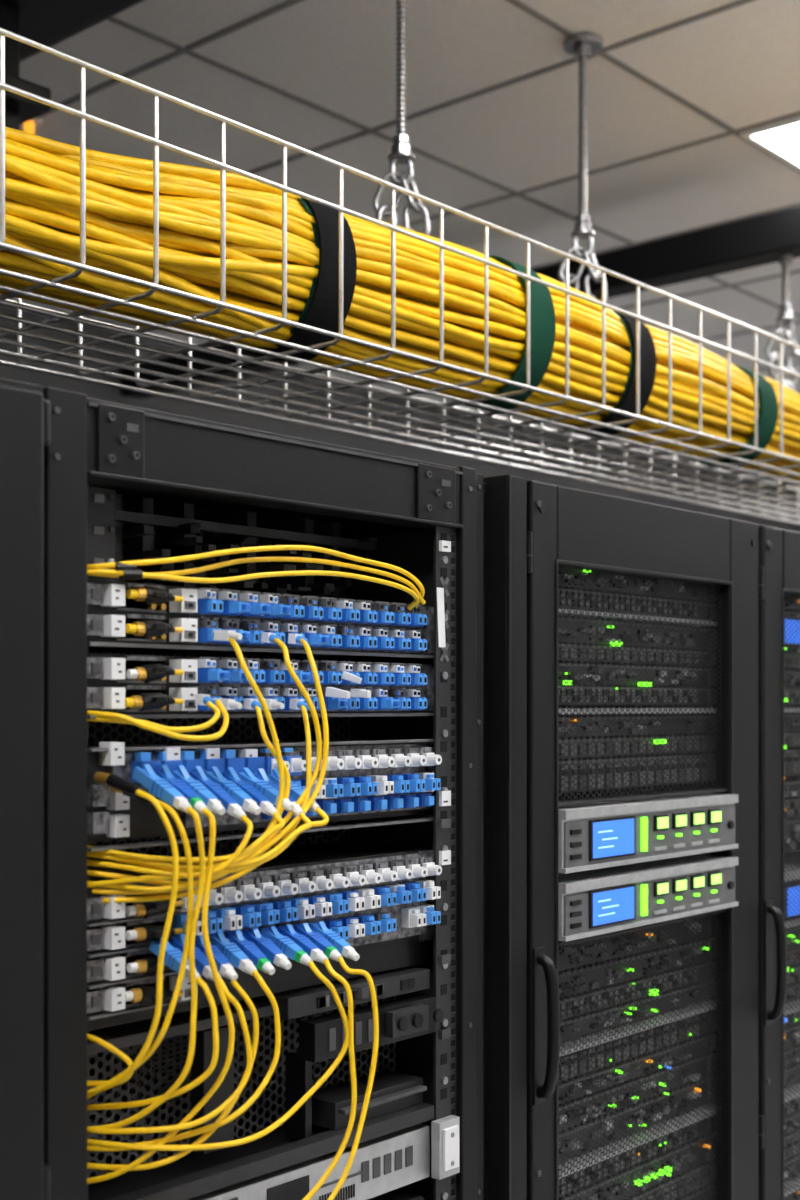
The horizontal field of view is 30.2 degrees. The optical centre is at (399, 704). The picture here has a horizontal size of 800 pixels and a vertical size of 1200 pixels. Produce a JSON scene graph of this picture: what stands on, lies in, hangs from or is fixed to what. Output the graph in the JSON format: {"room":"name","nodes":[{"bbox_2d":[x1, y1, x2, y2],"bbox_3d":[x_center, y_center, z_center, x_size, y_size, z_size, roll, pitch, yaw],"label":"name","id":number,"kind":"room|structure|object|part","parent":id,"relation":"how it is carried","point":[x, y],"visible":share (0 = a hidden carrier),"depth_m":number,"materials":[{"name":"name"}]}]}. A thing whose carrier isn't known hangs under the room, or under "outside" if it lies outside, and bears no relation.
{"room":"server room","nodes":[
{"label":"server room","id":0,"kind":"room"},
{"bbox_2d":[20,118,42,133],"bbox_3d":[-0.856,-1.325,3.417,0.060,0.049,0.060,0,0,41],"label":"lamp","id":1,"kind":"object","parent":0,"point":[29,126],"depth_m":3.41,"materials":[{"name":"orange"}]},
{"bbox_2d":[0,0,799,487],"bbox_3d":[1.569,-1.400,2.616,7.700,0.100,12.200,0,0,41],"label":"ceiling","id":2,"kind":"structure","parent":0,"point":[740,65],"depth_m":3.37,"materials":[{"name":"tile"}]},
{"bbox_2d":[0,0,144,129],"bbox_3d":[-0.806,-1.055,2.627,3.880,0.550,0.440,0,0,41],"label":"duct","id":3,"kind":"object","parent":2,"relation":"attached to","point":[49,23],"visible":0.77,"depth_m":2.57,"materials":[{"name":"black metal"}]},
{"bbox_2d":[373,0,429,235],"bbox_3d":[0.003,-1.010,2.584,0.080,0.673,0.080,0,0,41],"label":"hanger","id":4,"kind":"object","parent":2,"relation":"hanging from","point":[401,150],"visible":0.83,"depth_m":2.58,"materials":[{"name":"metal"}]},
{"bbox_2d":[0,27,799,523],"bbox_3d":[0.630,-0.572,2.994,0.424,0.231,5.240,0,0,41],"label":"cable tray","id":5,"kind":"object","parent":4,"relation":"hanging from","point":[60,316],"visible":0.8,"depth_m":2.11,"materials":[{"name":"metal"}]},
{"bbox_2d":[0,126,799,484],"bbox_3d":[0.466,-0.584,2.678,0.253,0.231,3.941,0,0,41],"label":"cable bundle","id":6,"kind":"object","parent":5,"relation":"in","point":[42,174],"visible":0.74,"depth_m":1.92,"materials":[{"name":"yellow plastic"}]},
{"bbox_2d":[244,198,356,363],"bbox_3d":[-0.151,-0.576,1.991,0.073,0.220,0.213,0,0,-44],"label":"strap","id":7,"kind":"object","parent":6,"relation":"attached to","point":[321,310],"visible":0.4,"depth_m":1.92,"materials":[{"name":"black fabric"}]},
{"bbox_2d":[456,256,555,411],"bbox_3d":[0.148,-0.583,2.330,0.070,0.233,0.213,0,0,-44],"label":"strap","id":8,"kind":"object","parent":6,"relation":"attached to","point":[542,312],"visible":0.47,"depth_m":2.27,"materials":[{"name":"teal fabric"}]},
{"bbox_2d":[563,310,656,436],"bbox_3d":[0.342,-0.576,2.550,0.073,0.221,0.211,0,0,-44],"label":"strap","id":9,"kind":"object","parent":6,"relation":"attached to","point":[627,402],"visible":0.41,"depth_m":2.48,"materials":[{"name":"black fabric"}]},
{"bbox_2d":[697,364,777,468],"bbox_3d":[0.636,-0.563,2.885,0.070,0.196,0.204,0,0,-44],"label":"strap","id":10,"kind":"object","parent":6,"relation":"attached to","point":[768,413],"visible":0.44,"depth_m":2.82,"materials":[{"name":"teal fabric"}]},
{"bbox_3d":[0.003,-1.158,2.584,0.019,0.376,0.019,0,0,41],"label":"threaded rod","id":11,"kind":"part","parent":4,"relation":"part of","materials":[{"name":"metal"}]},
{"bbox_3d":[0.003,-0.818,2.583,0.100,0.288,0.034,0,0,-3],"label":"shackle chain","id":12,"kind":"part","parent":4,"relation":"part of","materials":[{"name":"metal"}]},
{"bbox_2d":[36,0,799,484],"bbox_3d":[1.569,-1.348,2.616,7.500,0.004,12.000,0,0,41],"label":"grid","id":13,"kind":"object","parent":2,"relation":"attached to","point":[181,50],"visible":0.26,"depth_m":3.35,"materials":[{"name":"grey metal"}]},
{"bbox_2d":[558,34,607,301],"bbox_3d":[0.371,-1.010,3.003,0.080,0.673,0.080,0,0,41],"label":"hanger","id":14,"kind":"object","parent":2,"relation":"hanging from","point":[582,46],"visible":0.81,"depth_m":3.00,"materials":[{"name":"metal"}]},
{"bbox_3d":[0.371,-1.158,3.003,0.019,0.376,0.019,0,0,41],"label":"threaded rod","id":15,"kind":"part","parent":14,"relation":"part of","materials":[{"name":"metal"}]},
{"bbox_3d":[0.371,-0.818,3.002,0.100,0.288,0.034,0,0,-3],"label":"shackle chain","id":16,"kind":"part","parent":14,"relation":"part of","materials":[{"name":"metal"}]},
{"bbox_2d":[740,116,799,171],"bbox_3d":[1.216,-1.344,3.486,0.621,0.011,0.554,0,0,41],"label":"ceiling light panel","id":17,"kind":"object","parent":2,"relation":"in","point":[781,139],"depth_m":3.51,"materials":[{"name":"white plastic"}]},
{"bbox_2d":[0,305,799,531],"bbox_3d":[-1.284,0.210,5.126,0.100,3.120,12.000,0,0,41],"label":"cable tray bottom","id":18,"kind":"structure","parent":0,"point":[92,390],"depth_m":6.29,"materials":[{"name":"grey metal"}]},
{"bbox_2d":[121,206,799,398],"bbox_3d":[0.291,-1.165,4.252,3.380,0.100,0.090,0,0,41],"label":"beam","id":19,"kind":"structure","parent":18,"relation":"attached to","point":[759,240],"depth_m":3.83,"materials":[{"name":"metal"}]},
{"bbox_2d":[765,254,799,390],"bbox_3d":[0.956,-0.893,3.668,0.096,0.440,0.048,0,0,-17],"label":"hanger","id":20,"kind":"object","parent":19,"relation":"hanging from","point":[785,313],"visible":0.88,"depth_m":3.66,"materials":[{"name":"metal"}]},
{"bbox_3d":[0.956,-0.818,3.667,0.100,0.288,0.034,0,0,-3],"label":"shackle chain","id":21,"kind":"part","parent":20,"relation":"part of","materials":[{"name":"metal"}]},
{"bbox_3d":[0.956,-1.041,3.668,0.019,0.142,0.019,0,0,41],"label":"threaded rod","id":22,"kind":"part","parent":20,"relation":"part of","materials":[{"name":"metal"}]},
{"bbox_2d":[476,473,526,1199],"bbox_3d":[-0.214,0.738,2.050,0.910,2.023,0.087,0,0,41],"label":"cabinet filler","id":23,"kind":"object","parent":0,"point":[501,501],"depth_m":1.76,"materials":[{"name":"black metal"}]},
{"bbox_3d":[1.569,1.820,2.616,7.500,0.100,12.000,0,0,41],"label":"floor","id":24,"kind":"structure","parent":0,"visible":0},
{"bbox_2d":[0,377,50,1199],"bbox_3d":[-0.833,0.748,1.334,0.928,2.045,0.602,0,0,41],"label":"rack","id":25,"kind":"object","parent":24,"relation":"on","point":[25,415],"visible":1,"depth_m":1.22,"materials":[{"name":"black metal"}]},
{"bbox_3d":[-0.843,0.748,1.343,0.900,2.045,0.602,0,0,41],"label":"frame","id":26,"kind":"part","parent":25,"relation":"part of","materials":[{"name":"black metal"}]},
{"bbox_2d":[43,387,475,1199],"bbox_3d":[-0.443,0.748,1.794,0.905,2.045,0.596,0,0,41],"label":"rack","id":27,"kind":"object","parent":24,"relation":"on","point":[123,482],"visible":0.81,"depth_m":1.59,"materials":[{"name":"black metal"}]},
{"bbox_2d":[89,996,395,1176],"bbox_3d":[-0.153,0.387,1.567,0.001,0.134,0.450,0,0,41],"label":"ventilation grille","id":28,"kind":"object","parent":27,"relation":"attached to","point":[95,1077],"visible":0.2,"depth_m":1.49,"materials":[{"name":"grey metal"}]},
{"bbox_2d":[87,579,433,658],"bbox_3d":[-0.156,-0.084,1.552,0.196,0.060,0.496,0,0,41],"label":"panel","id":29,"kind":"object","parent":27,"relation":"in","point":[124,616],"visible":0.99,"depth_m":1.48,"materials":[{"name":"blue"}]},
{"bbox_2d":[87,545,425,1199],"bbox_3d":[-0.105,0.185,1.461,0.474,0.695,0.139,0,0,-43],"label":"cords","id":30,"kind":"object","parent":29,"relation":"attached to","point":[242,860],"visible":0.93,"depth_m":1.35,"materials":[{"name":"yellow plastic"},{"name":"white plastic"},{"name":"light blue plastic"}]},
{"bbox_2d":[87,739,441,851],"bbox_3d":[-0.142,0.083,1.540,0.232,0.098,0.495,0,0,41],"label":"panel","id":31,"kind":"object","parent":27,"relation":"in","point":[364,779],"depth_m":1.44,"materials":[{"name":"blue plastic"}]},
{"bbox_2d":[87,842,441,1030],"bbox_3d":[-0.146,0.231,1.542,0.224,0.130,0.494,0,0,41],"label":"panel","id":32,"kind":"object","parent":27,"relation":"in","point":[369,906],"visible":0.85,"depth_m":1.48,"materials":[{"name":"blue"}]},
{"bbox_2d":[87,966,443,1199],"bbox_3d":[-0.222,0.385,1.611,0.338,0.170,0.495,0,0,41],"label":"rack server","id":33,"kind":"object","parent":27,"relation":"in","point":[318,1128],"depth_m":1.55,"materials":[{"name":"black metal"}]},
{"bbox_2d":[87,587,445,718],"bbox_3d":[-0.156,-0.060,1.552,0.196,0.144,0.496,0,0,41],"label":"panel","id":34,"kind":"object","parent":27,"relation":"attached to","point":[134,686],"visible":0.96,"depth_m":1.47,"materials":[{"name":"blue plastic"}]},
{"bbox_3d":[-0.156,-0.017,1.552,0.196,0.060,0.496,0,0,41],"label":"patch panel","id":35,"kind":"part","parent":34,"relation":"part of","materials":[{"name":"black"}]},
{"bbox_2d":[188,1115,459,1199],"bbox_3d":[-0.181,0.503,1.580,0.240,0.066,0.494,0,0,41],"label":"server","id":36,"kind":"object","parent":27,"relation":"in","point":[395,1160],"depth_m":1.61,"materials":[{"name":"silver metal"}]},
{"bbox_2d":[368,1189,423,1199],"bbox_3d":[-0.258,1.085,1.629,0.361,1.050,0.465,0,0,41],"label":"rack server stack","id":37,"kind":"object","parent":27,"relation":"in","point":[397,1194],"visible":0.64,"depth_m":1.69,"materials":[{"name":"metal"}]},
{"bbox_2d":[527,480,757,1199],"bbox_3d":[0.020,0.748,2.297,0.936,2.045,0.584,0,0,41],"label":"door","id":38,"kind":"structure","parent":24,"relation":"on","point":[568,527],"depth_m":1.99,"materials":[{"name":"black metal"}]},
{"bbox_3d":[0.170,0.390,1.801,0.003,0.190,0.024,0,0,41],"label":"handle plate","id":39,"kind":"part","parent":38,"relation":"part of","materials":[{"name":"black metal"}]},
{"bbox_2d":[559,567,716,1199],"bbox_3d":[0.187,0.692,2.149,0.372,1.754,0.486,0,0,41],"label":"server","id":40,"kind":"object","parent":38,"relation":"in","point":[566,568],"visible":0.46,"depth_m":2.06,"materials":[{"name":"metal"}]},
{"bbox_3d":[0.000,0.748,2.316,0.880,2.045,0.582,0,0,41],"label":"frame","id":41,"kind":"part","parent":38,"relation":"part of","materials":[{"name":"black metal"}]},
{"bbox_3d":[0.328,0.728,2.005,0.001,1.805,0.434,0,0,41],"label":"door","id":42,"kind":"part","parent":38,"relation":"part of","materials":[{"name":"black metal"}]},
{"bbox_2d":[558,789,737,941],"bbox_3d":[0.242,0.211,2.082,0.290,0.162,0.436,0,0,41],"label":"appliance","id":43,"kind":"object","parent":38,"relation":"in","point":[622,865],"visible":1,"depth_m":1.96,"materials":[{"name":"silver metal"}]},
{"bbox_2d":[758,525,799,1199],"bbox_3d":[0.413,0.748,2.744,0.936,2.045,0.596,0,0,41],"label":"rack","id":44,"kind":"object","parent":24,"relation":"on","point":[778,549],"visible":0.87,"depth_m":2.26,"materials":[{"name":"black metal"}]},
{"bbox_3d":[0.559,0.390,2.244,0.003,0.190,0.024,0,0,41],"label":"handle plate","id":45,"kind":"part","parent":44,"relation":"part of","materials":[{"name":"black metal"}]},
{"bbox_2d":[784,594,799,1199],"bbox_3d":[0.583,0.697,2.593,0.380,1.764,0.498,0,0,41],"label":"server","id":46,"kind":"object","parent":44,"relation":"in","point":[798,1026],"visible":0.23,"depth_m":2.41,"materials":[{"name":"metal"}]},
{"bbox_3d":[0.393,0.748,2.763,0.880,2.045,0.593,0,0,41],"label":"frame","id":47,"kind":"part","parent":44,"relation":"part of","materials":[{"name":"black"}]},
{"bbox_3d":[0.727,0.728,2.459,0.001,1.805,0.444,0,0,41],"label":"door","id":48,"kind":"part","parent":44,"relation":"part of","materials":[{"name":"black metal"}]}
]}

